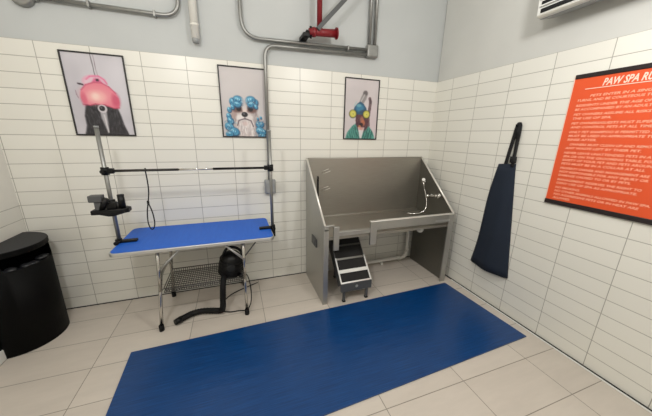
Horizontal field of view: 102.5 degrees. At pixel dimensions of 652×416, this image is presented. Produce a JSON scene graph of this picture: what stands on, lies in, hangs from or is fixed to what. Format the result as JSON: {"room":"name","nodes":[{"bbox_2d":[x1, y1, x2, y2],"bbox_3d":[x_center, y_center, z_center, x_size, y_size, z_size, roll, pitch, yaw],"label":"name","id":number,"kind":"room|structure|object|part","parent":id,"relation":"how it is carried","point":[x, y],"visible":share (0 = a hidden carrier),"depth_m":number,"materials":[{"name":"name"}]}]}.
{"room":"dog grooming room","nodes":[
{"label":"dog grooming room","id":0,"kind":"room"},
{"bbox_2d":[0,144,26,242],"bbox_3d":[-1.577,-0.193,-0.217,0.100,3.300,4.200,-4,16,-19],"label":"wall","id":1,"kind":"structure","parent":0,"point":[12,223],"depth_m":1.81,"materials":[{"name":"tile"}]},
{"bbox_2d":[0,350,6,364],"bbox_3d":[-1.548,1.359,0.224,0.020,0.075,4.180,-4,16,-19],"label":"baseboard","id":2,"kind":"structure","parent":1,"relation":"attached to","point":[3,358],"depth_m":1.67,"materials":[{"name":"white tile"}]},
{"bbox_2d":[0,0,447,308],"bbox_3d":[-0.542,-0.879,2.329,3.790,3.300,0.100,-4,16,-19],"label":"wall","id":3,"kind":"structure","parent":0,"point":[173,85],"depth_m":2.17,"materials":[{"name":"tile"}]},
{"bbox_2d":[12,0,39,7],"bbox_3d":[-1.894,-1.329,1.637,0.145,0.119,0.052,-4,16,-19],"label":"junction box","id":4,"kind":"object","parent":3,"relation":"attached to","point":[24,3],"visible":1,"depth_m":1.64,"materials":[{"name":"metal"}]},
{"bbox_2d":[57,49,136,135],"bbox_3d":[-1.635,-0.811,1.890,0.370,0.555,0.013,-4,16,-19],"label":"framed poster","id":5,"kind":"object","parent":3,"relation":"attached to","point":[96,84],"visible":0.98,"depth_m":1.89,"materials":[{"name":"white paper"}]},
{"bbox_2d":[43,0,179,18],"bbox_3d":[-1.431,-1.865,1.655,0.812,1.074,0.046,-4,16,-19],"label":"conduit","id":6,"kind":"object","parent":3,"relation":"attached to","point":[87,3],"visible":1,"depth_m":1.79,"materials":[{"name":"metal"}]},
{"bbox_2d":[188,0,199,43],"bbox_3d":[-0.969,-1.829,1.816,0.088,1.212,0.076,-4,16,-19],"label":"stub","id":7,"kind":"object","parent":3,"relation":"attached to","point":[194,25],"visible":1,"depth_m":1.92,"materials":[{"name":"grey plastic"}]},
{"bbox_2d":[67,256,409,309],"bbox_3d":[-0.552,0.721,2.723,3.558,0.006,0.006,-4,16,-19],"label":"trim","id":8,"kind":"structure","parent":3,"relation":"attached to","point":[406,256],"depth_m":2.44,"materials":[{"name":"black rubber"}]},
{"bbox_2d":[217,64,265,137],"bbox_3d":[-0.694,-0.884,2.210,0.373,0.556,0.013,-4,16,-19],"label":"framed poster","id":9,"kind":"object","parent":3,"relation":"attached to","point":[241,89],"visible":0.99,"depth_m":2.20,"materials":[{"name":"white paper"}]},
{"bbox_2d":[264,179,275,193],"bbox_3d":[-0.520,-0.199,2.447,0.100,0.133,0.052,-4,16,-19],"label":"outlet box","id":10,"kind":"object","parent":3,"relation":"attached to","point":[266,181],"visible":0.87,"depth_m":2.43,"materials":[{"name":"grey plastic"}]},
{"bbox_2d":[238,0,366,51],"bbox_3d":[-0.145,-1.929,2.100,1.114,1.140,0.051,-4,16,-19],"label":"conduit","id":11,"kind":"object","parent":3,"relation":"attached to","point":[244,29],"visible":0.92,"depth_m":2.17,"materials":[{"name":"metal"}]},
{"bbox_2d":[263,44,366,179],"bbox_3d":[-0.080,-0.846,2.416,0.940,1.142,0.029,-4,16,-19],"label":"conduit","id":12,"kind":"object","parent":3,"relation":"attached to","point":[270,46],"visible":0.97,"depth_m":2.23,"materials":[{"name":"metal"}]},
{"bbox_2d":[343,77,379,139],"bbox_3d":[0.347,-0.962,2.564,0.368,0.561,0.013,-4,16,-19],"label":"framed poster","id":13,"kind":"object","parent":3,"relation":"attached to","point":[361,96],"visible":1,"depth_m":2.56,"materials":[{"name":"white paper"}]},
{"bbox_2d":[367,0,372,44],"bbox_3d":[0.407,-2.010,2.272,0.031,1.054,0.031,-4,16,-19],"label":"conduit","id":14,"kind":"object","parent":3,"relation":"attached to","point":[371,1],"visible":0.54,"depth_m":2.35,"materials":[{"name":"metal"}]},
{"bbox_2d":[365,44,377,58],"bbox_3d":[0.425,-1.453,2.436,0.110,0.105,0.062,-4,16,-19],"label":"junction box","id":15,"kind":"object","parent":3,"relation":"attached to","point":[372,50],"visible":0.99,"depth_m":2.41,"materials":[{"name":"metal"}]},
{"bbox_3d":[0.435,-1.445,2.410,0.090,0.085,0.005,-4,16,-19],"label":"plate","id":16,"kind":"part","parent":15,"relation":"part of","materials":[{"name":"metal"}]},
{"bbox_2d":[373,0,378,44],"bbox_3d":[0.460,-2.014,2.289,0.031,1.054,0.031,-4,16,-19],"label":"conduit","id":17,"kind":"object","parent":3,"relation":"attached to","point":[376,1],"visible":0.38,"depth_m":2.37,"materials":[{"name":"metal"}]},
{"bbox_2d":[0,257,651,415],"bbox_3d":[0.133,1.266,0.818,4.190,0.001,4.800,-4,16,-19],"label":"floor","id":18,"kind":"structure","parent":0,"point":[79,372],"depth_m":1.70,"materials":[{"name":"tile"}]},
{"bbox_2d":[0,232,69,358],"bbox_3d":[-2.037,0.571,1.832,0.232,0.715,0.464,-4,16,-19],"label":"waste bin","id":19,"kind":"object","parent":18,"relation":"on","point":[33,311],"visible":1,"depth_m":1.73,"materials":[{"name":"black plastic"}]},
{"bbox_3d":[-2.031,0.245,1.742,0.232,0.040,0.464,-4,16,-19],"label":"lid","id":20,"kind":"part","parent":19,"relation":"part of","materials":[{"name":"black plastic"}]},
{"bbox_2d":[93,126,275,331],"bbox_3d":[-0.981,0.132,2.081,1.127,1.467,0.515,-4,16,-19],"label":"table","id":21,"kind":"object","parent":18,"relation":"on","point":[139,241],"visible":0.94,"depth_m":2.01,"materials":[{"name":"metal"}]},
{"bbox_3d":[-1.468,-0.100,1.776,0.024,0.860,0.025,-4,16,-19],"label":"post","id":22,"kind":"part","parent":21,"relation":"part of","materials":[{"name":"metal"}]},
{"bbox_2d":[87,194,131,216],"bbox_3d":[-1.456,-0.023,1.774,0.205,0.148,0.114,-4,16,-19],"label":"holder","id":23,"kind":"object","parent":21,"relation":"attached to","point":[103,206],"visible":0.99,"depth_m":1.74,"materials":[{"name":"black plastic"}]},
{"bbox_2d":[99,197,108,209],"bbox_3d":[-1.472,-0.024,1.733,0.074,0.093,0.036,1,16,1],"label":"cup","id":24,"kind":"object","parent":23,"relation":"on","point":[103,202],"depth_m":1.72,"materials":[{"name":"black plastic"}]},
{"bbox_2d":[90,206,131,216],"bbox_3d":[-1.458,0.023,1.791,0.203,0.050,0.107,-4,16,-19],"label":"tray","id":25,"kind":"object","parent":23,"relation":"on","point":[109,211],"depth_m":1.75,"materials":[{"name":"black plastic"}]},
{"bbox_2d":[117,194,125,207],"bbox_3d":[-1.391,-0.046,1.780,0.039,0.095,0.040,-4,16,-19],"label":"cup","id":26,"kind":"object","parent":23,"relation":"on","point":[121,203],"depth_m":1.77,"materials":[{"name":"black plastic"}]},
{"bbox_2d":[144,168,154,229],"bbox_3d":[-1.263,-0.060,1.864,0.054,0.450,0.029,0,16,-6],"label":"loop","id":27,"kind":"object","parent":21,"relation":"hanging from","point":[148,203],"visible":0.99,"depth_m":1.87,"materials":[{"name":"black fabric"}]},
{"bbox_3d":[-1.292,0.650,2.122,0.049,0.414,0.483,-4,16,-19],"label":"leg","id":28,"kind":"part","parent":21,"relation":"part of","materials":[{"name":"silver metal"}]},
{"bbox_3d":[-0.993,0.210,2.099,1.080,0.026,0.515,-4,16,-19],"label":"edge trim","id":29,"kind":"part","parent":21,"relation":"part of","materials":[{"name":"metal"}]},
{"bbox_2d":[162,263,243,292],"bbox_3d":[-1.002,0.560,2.199,0.583,0.059,0.404,-4,16,-19],"label":"wire shelf","id":30,"kind":"object","parent":21,"relation":"attached to","point":[176,287],"depth_m":2.17,"materials":[{"name":"silver metal"}]},
{"bbox_3d":[-0.721,0.608,2.317,0.028,0.414,0.483,-4,16,-19],"label":"leg","id":31,"kind":"part","parent":21,"relation":"part of","materials":[{"name":"silver metal"}]},
{"bbox_3d":[-0.446,-0.177,2.124,0.024,0.860,0.025,-4,16,-19],"label":"post","id":32,"kind":"part","parent":21,"relation":"part of","materials":[{"name":"metal"}]},
{"bbox_2d":[173,246,257,324],"bbox_3d":[-0.814,0.583,2.168,0.317,0.560,0.787,13,19,36],"label":"dryer","id":33,"kind":"object","parent":18,"relation":"on","point":[230,264],"visible":0.96,"depth_m":2.12,"materials":[{"name":"black plastic"}]},
{"bbox_3d":[-0.767,0.367,2.150,0.173,0.132,0.045,-7,17,-26],"label":"handle","id":34,"kind":"part","parent":33,"relation":"part of","materials":[{"name":"black plastic"}]},
{"bbox_3d":[-0.786,0.655,2.350,0.278,0.324,0.447,-1,16,-8],"label":"power cord","id":35,"kind":"part","parent":33,"relation":"part of","materials":[{"name":"black rubber"}]},
{"bbox_2d":[106,283,525,415],"bbox_3d":[0.108,0.976,1.842,2.730,0.010,0.898,-4,16,-19],"label":"floor mat","id":36,"kind":"object","parent":18,"relation":"on","point":[324,362],"visible":1,"depth_m":1.73,"materials":[{"name":"blue plastic"}]},
{"bbox_2d":[329,237,371,301],"bbox_3d":[0.204,0.518,2.502,0.298,0.543,0.450,-4,16,-19],"label":"stairs","id":37,"kind":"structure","parent":18,"relation":"on","point":[351,271],"depth_m":2.40,"materials":[{"name":"grey metal"}]},
{"bbox_3d":[0.071,0.472,2.436,0.011,0.416,0.405,-4,16,-19],"label":"rail","id":38,"kind":"part","parent":37,"relation":"part of","materials":[{"name":"grey plastic"}]},
{"bbox_3d":[0.271,0.695,2.344,0.298,0.081,0.022,-4,16,-19],"label":"plate","id":39,"kind":"part","parent":37,"relation":"part of","materials":[{"name":"grey plastic"}]},
{"bbox_2d":[328,231,409,270],"bbox_3d":[0.437,0.387,2.906,1.172,0.590,0.054,-4,16,-19],"label":"drain pipe","id":40,"kind":"object","parent":18,"relation":"on","point":[406,248],"visible":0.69,"depth_m":3.06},
{"bbox_2d":[306,157,454,304],"bbox_3d":[0.514,0.142,2.598,1.348,1.229,0.569,-4,16,-19],"label":"bathtub","id":41,"kind":"object","parent":18,"relation":"on","point":[347,197],"visible":1,"depth_m":2.68,"materials":[{"name":"silver metal"}]},
{"bbox_3d":[-0.111,0.300,2.394,0.016,0.080,0.135,-4,16,-19],"label":"access plate","id":42,"kind":"part","parent":41,"relation":"part of","materials":[{"name":"grey plastic"}]},
{"bbox_3d":[-0.103,0.191,2.394,0.014,1.220,0.555,-4,16,-19],"label":"panel","id":43,"kind":"part","parent":41,"relation":"part of","materials":[{"name":"metal"}]},
{"bbox_3d":[-0.004,0.512,2.216,0.044,0.700,0.014,-4,16,-19],"label":"leg","id":44,"kind":"part","parent":41,"relation":"part of","materials":[{"name":"metal"}]},
{"bbox_3d":[0.246,0.205,2.229,0.320,0.039,0.040,-4,16,-19],"label":"door sill","id":45,"kind":"part","parent":41,"relation":"part of","materials":[{"name":"metal"}]},
{"bbox_3d":[0.435,-0.215,2.772,1.302,0.620,0.012,-4,16,-19],"label":"panel","id":46,"kind":"part","parent":41,"relation":"part of","materials":[{"name":"metal"}]},
{"bbox_3d":[1.140,0.098,2.817,0.014,1.220,0.555,-4,16,-19],"label":"panel","id":47,"kind":"part","parent":41,"relation":"part of","materials":[{"name":"metal"}]},
{"bbox_2d":[426,193,440,198],"bbox_3d":[1.121,-0.129,2.709,0.060,0.078,0.193,-4,16,-19],"label":"mixer tap","id":48,"kind":"object","parent":41,"relation":"on","point":[430,195],"depth_m":2.73,"materials":[{"name":"silver metal"}]},
{"bbox_3d":[1.208,0.405,2.624,0.057,0.735,0.014,-4,16,-19],"label":"leg","id":49,"kind":"part","parent":41,"relation":"part of","materials":[{"name":"metal"}]},
{"bbox_2d":[427,0,651,409],"bbox_3d":[1.907,-0.453,0.970,0.100,3.300,4.200,-4,16,-19],"label":"wall","id":50,"kind":"structure","parent":0,"point":[580,281],"depth_m":1.89,"materials":[{"name":"tile"}]},
{"bbox_2d":[445,274,651,413],"bbox_3d":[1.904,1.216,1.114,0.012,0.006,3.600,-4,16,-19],"label":"trim","id":51,"kind":"structure","parent":50,"relation":"attached to","point":[451,279],"depth_m":1.80,"materials":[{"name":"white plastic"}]},
{"bbox_2d":[536,0,601,19],"bbox_3d":[1.601,-1.242,1.231,0.214,0.304,0.984,-4,16,-19],"label":"air conditioner","id":52,"kind":"object","parent":50,"relation":"attached to","point":[547,9],"visible":1,"depth_m":1.59,"materials":[{"name":"white plastic"}]},
{"bbox_2d":[544,63,651,224],"bbox_3d":[1.667,-0.370,1.515,0.013,0.826,0.563,-4,16,-19],"label":"sign","id":53,"kind":"object","parent":50,"relation":"attached to","point":[602,164],"visible":1,"depth_m":1.54,"materials":[{"name":"paper"}]},
{"bbox_3d":[1.467,-0.630,2.004,0.040,0.050,0.030,-4,16,-19],"label":"wall hook","id":54,"kind":"object","parent":50,"relation":"attached to","visible":0},
{"bbox_2d":[471,122,521,278],"bbox_3d":[1.439,-0.054,2.173,0.062,1.252,0.362,-4,16,-19],"label":"apron","id":55,"kind":"object","parent":54,"relation":"hanging from","point":[491,251],"visible":1,"depth_m":2.19,"materials":[{"name":"blue fabric"}]},
{"bbox_3d":[0.197,-1.942,-0.073,3.790,0.060,4.400,-4,16,-19],"label":"ceiling","id":56,"kind":"structure","parent":0,"visible":0},
{"bbox_2d":[299,0,346,41],"bbox_3d":[0.131,-1.945,2.127,0.680,1.112,0.175,-4,16,-19],"label":"pipe","id":57,"kind":"object","parent":56,"relation":"hanging from","point":[318,31],"visible":0.98,"depth_m":2.12,"materials":[{"name":"red metal"}]}
]}

